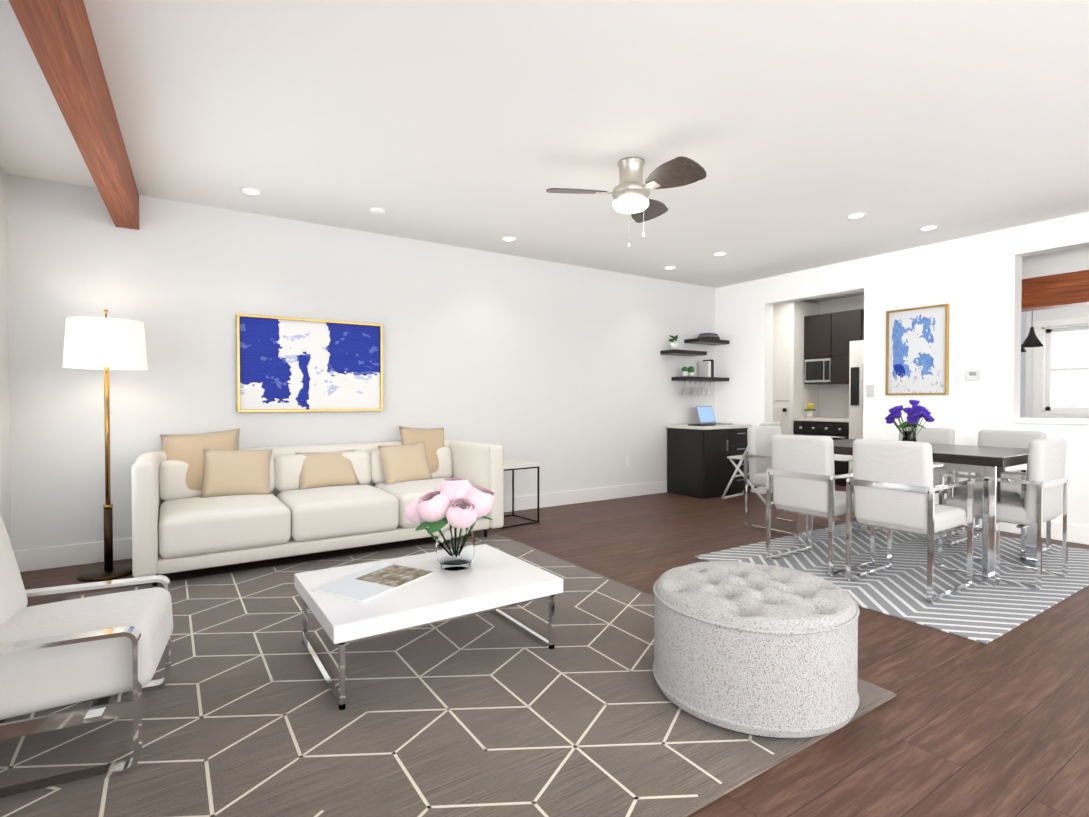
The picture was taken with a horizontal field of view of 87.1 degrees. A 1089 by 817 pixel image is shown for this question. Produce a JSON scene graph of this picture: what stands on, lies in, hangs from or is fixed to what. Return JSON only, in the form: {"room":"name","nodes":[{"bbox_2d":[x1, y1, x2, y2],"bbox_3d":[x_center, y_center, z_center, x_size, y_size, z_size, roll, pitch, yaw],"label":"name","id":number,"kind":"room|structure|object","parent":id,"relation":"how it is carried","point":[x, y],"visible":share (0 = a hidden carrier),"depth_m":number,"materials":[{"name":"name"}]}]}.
{"room":"living room","nodes":[
{"label":"living room","id":0,"kind":"room"},
{"bbox_2d":[0,165,10,541],"bbox_3d":[-3.225,-0.207,3.291,0.150,2.440,0.410,-1,1,-33],"label":"wall","id":1,"kind":"structure","parent":0,"point":[5,506],"depth_m":3.41,"materials":[{"name":"white paint"}]},
{"bbox_2d":[6,174,715,550],"bbox_3d":[-0.627,-0.236,5.345,6.750,2.440,0.150,-1,1,-33],"label":"wall","id":2,"kind":"structure","parent":0,"point":[562,374],"depth_m":4.47,"materials":[{"name":"white paint"}]},
{"bbox_2d":[236,314,382,411],"bbox_3d":[-1.792,-0.334,4.458,1.066,0.716,0.035,-1,1,-33],"label":"framed picture","id":3,"kind":"object","parent":2,"relation":"attached to","point":[286,364],"visible":0.96,"depth_m":4.43,"materials":[{"name":"blue paper"}]},
{"bbox_2d":[14,480,666,571],"bbox_3d":[-0.581,0.917,5.292,6.450,0.135,0.016,-1,1,-33],"label":"baseboard","id":4,"kind":"structure","parent":2,"relation":"attached to","point":[55,556],"depth_m":3.83,"materials":[{"name":"white wood"}]},
{"bbox_2d":[624,455,629,465],"bbox_3d":[0.906,0.571,6.274,0.075,0.120,0.008,-1,1,-33],"label":"electrical outlet","id":5,"kind":"object","parent":2,"relation":"attached to","point":[626,460],"visible":1,"depth_m":6.27,"materials":[{"name":"white plastic"}]},
{"bbox_2d":[660,349,706,355],"bbox_3d":[1.601,-0.638,6.583,0.520,0.042,0.230,-1,1,-33],"label":"shelf","id":6,"kind":"object","parent":2,"relation":"attached to","point":[682,352],"visible":1,"depth_m":6.50,"materials":[{"name":"black wood"}]},
{"bbox_2d":[669,335,677,349],"bbox_3d":[1.468,-0.744,6.497,0.144,0.169,0.166,-1,1,-33],"label":"potted plant","id":7,"kind":"object","parent":6,"relation":"on","point":[673,345],"visible":1,"depth_m":6.46,"materials":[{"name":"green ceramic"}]},
{"bbox_2d":[671,376,728,381],"bbox_3d":[1.841,-0.346,6.746,0.735,0.042,0.230,-1,1,-33],"label":"shelf","id":8,"kind":"object","parent":2,"relation":"attached to","point":[706,379],"visible":0.94,"depth_m":6.60,"materials":[{"name":"black wood"}]},
{"bbox_2d":[682,380,711,394],"bbox_3d":[1.790,-0.243,6.689,0.485,0.160,0.060,-1,1,-33],"label":"stemware","id":9,"kind":"object","parent":8,"relation":"hanging from","point":[698,392],"visible":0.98,"depth_m":6.69,"materials":[{"name":"clear glass"}]},
{"bbox_2d":[682,359,713,376],"bbox_3d":[1.777,-0.472,6.702,0.448,0.210,0.140,-1,1,-33],"label":"decor","id":10,"kind":"object","parent":8,"relation":"on","point":[706,368],"visible":0.79,"depth_m":6.73,"materials":[{"name":"white paper"}]},
{"bbox_2d":[684,338,728,344],"bbox_3d":[1.929,-0.791,6.798,0.525,0.042,0.230,-1,1,-33],"label":"shelf","id":11,"kind":"object","parent":2,"relation":"attached to","point":[703,341],"visible":0.94,"depth_m":6.71,"materials":[{"name":"black wood"}]},
{"bbox_2d":[698,333,719,339],"bbox_3d":[1.952,-0.851,6.812,0.220,0.075,0.172,-1,1,-33],"label":"books","id":12,"kind":"object","parent":11,"relation":"on","point":[709,335],"visible":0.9,"depth_m":6.75,"materials":[{"name":"black"}]},
{"bbox_2d":[0,485,1088,816],"bbox_3d":[2.666,1.062,3.339,10.510,0.100,9.200,-1,1,-33],"label":"floor","id":13,"kind":"structure","parent":0,"point":[956,725],"depth_m":2.09,"materials":[{"name":"brown wood"}]},
{"bbox_2d":[62,309,147,581],"bbox_3d":[-2.660,0.204,3.485,0.410,1.611,0.410,-1,1,-33],"label":"floor lamp","id":14,"kind":"object","parent":13,"relation":"on","point":[106,344],"visible":0.96,"depth_m":3.38,"materials":[{"name":"white fabric"}]},
{"bbox_2d":[131,426,503,585],"bbox_3d":[-1.506,0.570,4.083,2.300,0.864,0.895,-1,1,-33],"label":"sofa","id":15,"kind":"object","parent":13,"relation":"on","point":[209,500],"visible":0.85,"depth_m":3.80,"materials":[{"name":"fabric"}]},
{"bbox_2d":[0,534,895,816],"bbox_3d":[-0.647,1.017,2.555,2.620,0.012,2.950,-1,1,-33],"label":"area rug","id":16,"kind":"object","parent":13,"relation":"on","point":[488,714],"visible":0.69,"depth_m":1.85,"materials":[{"name":"grey"}]},
{"bbox_2d":[0,513,172,802],"bbox_3d":[-1.541,0.627,1.747,0.642,0.791,0.580,0,1,-25],"label":"armchair","id":17,"kind":"object","parent":16,"relation":"on","point":[101,651],"visible":1,"depth_m":1.63,"materials":[{"name":"white leather"}]},
{"bbox_2d":[294,544,562,709],"bbox_3d":[-0.500,0.863,2.440,0.930,0.300,0.700,-1,1,-33],"label":"coffee table","id":18,"kind":"object","parent":16,"relation":"on","point":[493,579],"visible":0.94,"depth_m":2.25,"materials":[{"name":"white paint"}]},
{"bbox_2d":[311,563,432,602],"bbox_3d":[-0.698,0.709,2.356,0.282,0.009,0.402,0,1,29],"label":"magazine","id":19,"kind":"object","parent":18,"relation":"on","point":[365,585],"visible":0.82,"depth_m":2.32,"materials":[{"name":"white paper"}]},
{"bbox_2d":[404,478,494,570],"bbox_3d":[-0.405,0.514,2.585,0.409,0.392,0.363,-1,1,-33],"label":"vase","id":20,"kind":"object","parent":18,"relation":"on","point":[450,510],"visible":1,"depth_m":2.50,"materials":[{"name":"clear glass"}]},
{"bbox_2d":[653,561,859,738],"bbox_3d":[0.746,0.822,2.078,0.696,0.391,0.696,-1,1,-33],"label":"ottoman","id":21,"kind":"object","parent":16,"relation":"on","point":[759,650],"visible":1,"depth_m":1.81,"materials":[{"name":"fabric"}]},
{"bbox_2d":[500,459,539,528],"bbox_3d":[-0.325,0.731,5.001,0.410,0.516,0.410,-1,1,-37],"label":"side table","id":22,"kind":"object","parent":13,"relation":"on","point":[512,464],"visible":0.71,"depth_m":4.96,"materials":[{"name":"black metal"}]},
{"bbox_2d":[667,424,751,498],"bbox_3d":[1.899,0.577,6.576,0.820,0.780,0.558,-1,1,-33],"label":"cabinet","id":23,"kind":"object","parent":13,"relation":"on","point":[700,465],"visible":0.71,"depth_m":6.32,"materials":[{"name":"black wood"}]},
{"bbox_2d":[688,424,714,425],"bbox_3d":[1.738,0.182,6.334,0.240,0.014,0.170,0,1,-29],"label":"notebook","id":24,"kind":"object","parent":23,"relation":"on","point":[701,424],"visible":0.98,"depth_m":6.29,"materials":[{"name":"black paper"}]},
{"bbox_2d":[696,406,731,424],"bbox_3d":[1.955,0.079,6.614,0.310,0.213,0.284,-1,1,-39],"label":"laptop","id":25,"kind":"object","parent":23,"relation":"on","point":[705,414],"visible":0.9,"depth_m":6.67,"materials":[{"name":"grey"}]},
{"bbox_2d":[721,422,780,504],"bbox_3d":[2.222,0.557,6.078,0.450,0.834,0.516,-1,1,-41],"label":"folding chair","id":26,"kind":"object","parent":13,"relation":"on","point":[739,457],"visible":0.46,"depth_m":5.99,"materials":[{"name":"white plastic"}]},
{"bbox_2d":[773,301,819,434],"bbox_3d":[3.382,-0.254,8.064,0.674,2.400,0.611,-1,1,-33],"label":"wall","id":27,"kind":"structure","parent":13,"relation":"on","point":[794,395],"depth_m":7.77,"materials":[{"name":"white paint"}]},
{"bbox_2d":[793,417,848,485],"bbox_3d":[3.769,0.539,7.500,0.662,0.830,0.766,-1,1,-33],"label":"range","id":28,"kind":"object","parent":13,"relation":"on","point":[835,428],"visible":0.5,"depth_m":7.25,"materials":[{"name":"black metal"}]},
{"bbox_2d":[804,403,815,416],"bbox_3d":[3.572,0.021,7.703,0.152,0.198,0.126,-1,1,-33],"label":"flower pot","id":29,"kind":"object","parent":28,"relation":"on","point":[809,410],"visible":1,"depth_m":7.68,"materials":[{"name":"white ceramic"}]},
{"bbox_2d":[849,340,863,438],"bbox_3d":[4.209,0.073,6.803,0.691,1.780,0.859,-1,1,-33],"label":"fridge","id":30,"kind":"object","parent":13,"relation":"on","point":[856,366],"visible":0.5,"depth_m":6.91,"materials":[{"name":"white metal"}]},
{"bbox_2d":[694,523,1088,643],"bbox_3d":[2.481,1.000,3.845,2.440,0.009,1.650,-1,1,-33],"label":"area rug","id":31,"kind":"object","parent":13,"relation":"on","point":[978,611],"visible":0.58,"depth_m":3.40,"materials":[{"name":"grey fabric"}]},
{"bbox_2d":[744,426,828,536],"bbox_3d":[1.993,0.568,4.712,0.450,0.830,0.505,-1,1,-33],"label":"dining chair","id":32,"kind":"object","parent":31,"relation":"on","point":[758,459],"visible":0.46,"depth_m":4.77,"materials":[{"name":"white leather"}]},
{"bbox_2d":[766,434,875,576],"bbox_3d":[1.784,0.582,3.708,0.505,0.830,0.450,-1,1,-33],"label":"dining chair","id":33,"kind":"object","parent":31,"relation":"on","point":[801,471],"visible":0.9,"depth_m":3.56,"materials":[{"name":"white leather"}]},
{"bbox_2d":[845,439,973,602],"bbox_3d":[2.077,0.588,3.266,0.505,0.830,0.450,-1,1,-33],"label":"dining chair","id":34,"kind":"object","parent":31,"relation":"on","point":[891,482],"visible":1,"depth_m":3.13,"materials":[{"name":"white leather"}]},
{"bbox_2d":[867,427,959,541],"bbox_3d":[2.915,0.570,4.528,0.505,0.830,0.450,-1,1,-33],"label":"dining chair","id":35,"kind":"object","parent":31,"relation":"on","point":[938,435],"visible":0.17,"depth_m":4.52,"materials":[{"name":"silver metal"}]},
{"bbox_2d":[799,439,1036,586],"bbox_3d":[2.516,0.626,3.923,0.850,0.735,1.300,-1,1,-33],"label":"dining table","id":36,"kind":"object","parent":31,"relation":"on","point":[991,464],"visible":0.56,"depth_m":3.31,"materials":[{"name":"silver metal"}]},
{"bbox_2d":[885,400,934,441],"bbox_3d":[2.514,0.098,3.957,0.278,0.319,0.270,-1,1,-33],"label":"vase","id":37,"kind":"object","parent":36,"relation":"on","point":[916,412],"visible":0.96,"depth_m":3.91,"materials":[{"name":"plant"}]},
{"bbox_2d":[947,430,1051,560],"bbox_3d":[3.224,0.577,4.061,0.505,0.830,0.450,-1,1,-33],"label":"dining chair","id":38,"kind":"object","parent":31,"relation":"on","point":[1007,438],"visible":0.46,"depth_m":4.09,"materials":[{"name":"silver metal"}]},
{"bbox_2d":[938,437,1068,589],"bbox_3d":[2.780,0.585,3.477,0.450,0.830,0.505,-1,1,-33],"label":"dining chair","id":39,"kind":"object","parent":31,"relation":"on","point":[1046,481],"visible":0.79,"depth_m":3.27,"materials":[{"name":"white leather"}]},
{"bbox_2d":[0,0,1088,302],"bbox_3d":[2.666,-1.478,3.303,10.510,0.100,9.200,-1,1,-33],"label":"ceiling","id":40,"kind":"structure","parent":0,"point":[798,130],"depth_m":2.81,"materials":[{"name":"white paint"}]},
{"bbox_2d":[8,0,138,229],"bbox_3d":[-0.701,-1.269,0.382,0.130,0.235,8.030,0,1,-31],"label":"ceiling beam","id":41,"kind":"structure","parent":40,"relation":"attached to","point":[60,37],"depth_m":2.18,"materials":[{"name":"brown wood"}]},
{"bbox_2d":[239,187,262,194],"bbox_3d":[-1.932,-1.431,3.775,0.140,0.006,0.140,-1,1,-33],"label":"recessed light","id":42,"kind":"object","parent":40,"relation":"in","point":[250,191],"visible":0.98,"depth_m":3.77,"materials":[{"name":"white"}]},
{"bbox_2d":[369,208,384,215],"bbox_3d":[-1.212,-1.425,4.156,0.110,0.028,0.110,-1,1,-33],"label":"recessed light","id":43,"kind":"object","parent":40,"relation":"attached to","point":[377,211],"visible":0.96,"depth_m":4.13,"materials":[{"name":"white plastic"}]},
{"bbox_2d":[500,236,516,241],"bbox_3d":[-0.306,-1.446,4.887,0.140,0.006,0.140,-1,1,-33],"label":"recessed light","id":44,"kind":"object","parent":40,"relation":"in","point":[508,238],"visible":0.98,"depth_m":4.87,"materials":[{"name":"white"}]},
{"bbox_2d":[546,156,706,247],"bbox_3d":[0.548,-1.170,3.251,0.913,0.514,0.812,-1,1,-33],"label":"ceiling fan","id":45,"kind":"object","parent":40,"relation":"hanging from","point":[630,192],"visible":1,"depth_m":3.24,"materials":[{"name":"silver metal"}]},
{"bbox_2d":[663,266,676,269],"bbox_3d":[1.304,-1.461,5.952,0.140,0.006,0.140,-1,1,-33],"label":"recessed light","id":46,"kind":"object","parent":40,"relation":"in","point":[670,267],"visible":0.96,"depth_m":5.93,"materials":[{"name":"white"}]},
{"bbox_2d":[712,252,727,255],"bbox_3d":[1.651,-1.453,5.390,0.140,0.006,0.140,-1,1,-33],"label":"recessed light","id":47,"kind":"object","parent":40,"relation":"in","point":[719,253],"visible":0.98,"depth_m":5.38,"materials":[{"name":"white"}]},
{"bbox_2d":[845,213,866,218],"bbox_3d":[2.327,-1.438,4.279,0.140,0.006,0.140,-1,1,-33],"label":"recessed light","id":48,"kind":"object","parent":40,"relation":"in","point":[855,216],"visible":1,"depth_m":4.27,"materials":[{"name":"white"}]},
{"bbox_2d":[918,225,938,230],"bbox_3d":[3.074,-1.442,4.581,0.140,0.006,0.140,-1,1,-33],"label":"recessed light","id":49,"kind":"object","parent":40,"relation":"in","point":[928,228],"visible":1,"depth_m":4.58,"materials":[{"name":"white"}]},
{"bbox_2d":[812,295,863,417],"bbox_3d":[4.281,-0.266,7.458,0.150,2.440,2.620,-1,1,-33],"label":"wall","id":50,"kind":"structure","parent":0,"point":[833,400],"depth_m":7.79,"materials":[{"name":"white paint"}]},
{"bbox_2d":[804,309,863,384],"bbox_3d":[3.879,-0.787,7.554,0.400,0.920,0.766,-1,1,-33],"label":"upper cabinet","id":51,"kind":"object","parent":50,"relation":"attached to","point":[828,337],"visible":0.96,"depth_m":7.46,"materials":[{"name":"dark brown wood"}]},
{"bbox_2d":[715,212,1088,525],"bbox_3d":[3.402,-0.235,5.235,0.150,2.440,4.480,-1,1,-33],"label":"wall","id":52,"kind":"structure","parent":0,"point":[975,282],"depth_m":4.97,"materials":[{"name":"white paint"}]},
{"bbox_2d":[751,485,763,493],"bbox_3d":[2.295,0.896,6.775,0.016,0.135,0.684,-1,1,-33],"label":"baseboard","id":53,"kind":"structure","parent":52,"relation":"attached to","point":[760,490],"depth_m":6.53,"materials":[{"name":"white"}]},
{"bbox_2d":[866,385,874,396],"bbox_3d":[3.132,-0.168,5.500,0.006,0.120,0.075,-1,1,-33],"label":"light switch","id":54,"kind":"object","parent":52,"relation":"attached to","point":[870,390],"visible":1,"depth_m":5.50,"materials":[{"name":"white plastic"}]},
{"bbox_2d":[885,303,949,394],"bbox_3d":[3.342,-0.513,5.149,0.035,0.786,0.506,-1,1,-33],"label":"framed artwork","id":55,"kind":"object","parent":52,"relation":"attached to","point":[917,350],"visible":1,"depth_m":5.13,"materials":[{"name":"paper"}]},
{"bbox_2d":[965,370,981,380],"bbox_3d":[3.588,-0.278,4.793,0.024,0.085,0.115,-1,1,-33],"label":"thermostat","id":56,"kind":"object","parent":52,"relation":"attached to","point":[973,374],"visible":1,"depth_m":4.78,"materials":[{"name":"white plastic"}]},
{"bbox_2d":[1012,417,1088,424],"bbox_3d":[4.224,0.102,3.997,0.220,0.039,1.496,-1,1,-33],"label":"sill","id":57,"kind":"structure","parent":52,"relation":"on","point":[1054,421],"depth_m":4.37,"materials":[{"name":"white wood"}]},
{"bbox_2d":[1022,246,1088,278],"bbox_3d":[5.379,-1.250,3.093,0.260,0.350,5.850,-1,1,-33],"label":"ceiling","id":58,"kind":"structure","parent":0,"point":[1059,262],"depth_m":4.67,"materials":[{"name":"white paint"}]},
{"bbox_2d":[1021,270,1088,311],"bbox_3d":[5.379,-0.950,3.097,0.220,0.250,5.850,-1,1,-33],"label":"beam","id":59,"kind":"structure","parent":58,"relation":"attached to","point":[1071,289],"depth_m":4.70,"materials":[{"name":"brown wood"}]},
{"bbox_2d":[1021,311,1042,347],"bbox_3d":[4.538,-1.016,5.328,0.170,0.880,0.170,-1,1,-33],"label":"pendant light","id":60,"kind":"object","parent":59,"relation":"hanging from","point":[1032,340],"visible":0.77,"depth_m":5.31,"materials":[{"name":"black metal"}]},
{"bbox_2d":[1025,305,1088,417],"bbox_3d":[6.224,-0.250,6.334,0.150,2.440,1.400,-1,1,-33],"label":"wall","id":61,"kind":"structure","parent":0,"point":[1037,315],"depth_m":6.82,"materials":[{"name":"white paint"}]},
{"bbox_3d":[5.617,-0.188,1.886,0.150,2.440,3.550,-1,1,-33],"label":"wall","id":62,"kind":"structure","parent":0,"visible":0},
{"bbox_2d":[964,517,1088,544],"bbox_3d":[4.809,0.950,2.974,0.016,0.135,6.230,-1,1,-33],"label":"baseboard","id":63,"kind":"structure","parent":62,"relation":"attached to","point":[1078,534],"depth_m":4.33,"materials":[{"name":"white"}]},
{"bbox_3d":[-2.596,0.751,2.353,0.150,0.550,1.870,-1,1,-33],"label":"wall","id":64,"kind":"structure","parent":0,"visible":0},
{"bbox_2d":[0,451,0,503],"bbox_3d":[-2.589,-0.299,2.343,0.167,1.700,2.020,-1,1,-33],"label":"window","id":65,"kind":"structure","parent":64,"relation":"in","point":[0,477],"depth_m":3.23,"materials":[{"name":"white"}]},
{"bbox_3d":[6.266,0.511,6.282,0.150,0.920,1.250,-1,1,-33],"label":"wall","id":66,"kind":"structure","parent":0,"visible":0},
{"bbox_2d":[1033,317,1088,418],"bbox_3d":[6.258,-0.449,6.264,0.167,1.150,1.400,-1,1,-33],"label":"pass-through window","id":67,"kind":"structure","parent":66,"relation":"in","point":[1061,363],"depth_m":6.67,"materials":[{"name":"white"}]}
]}

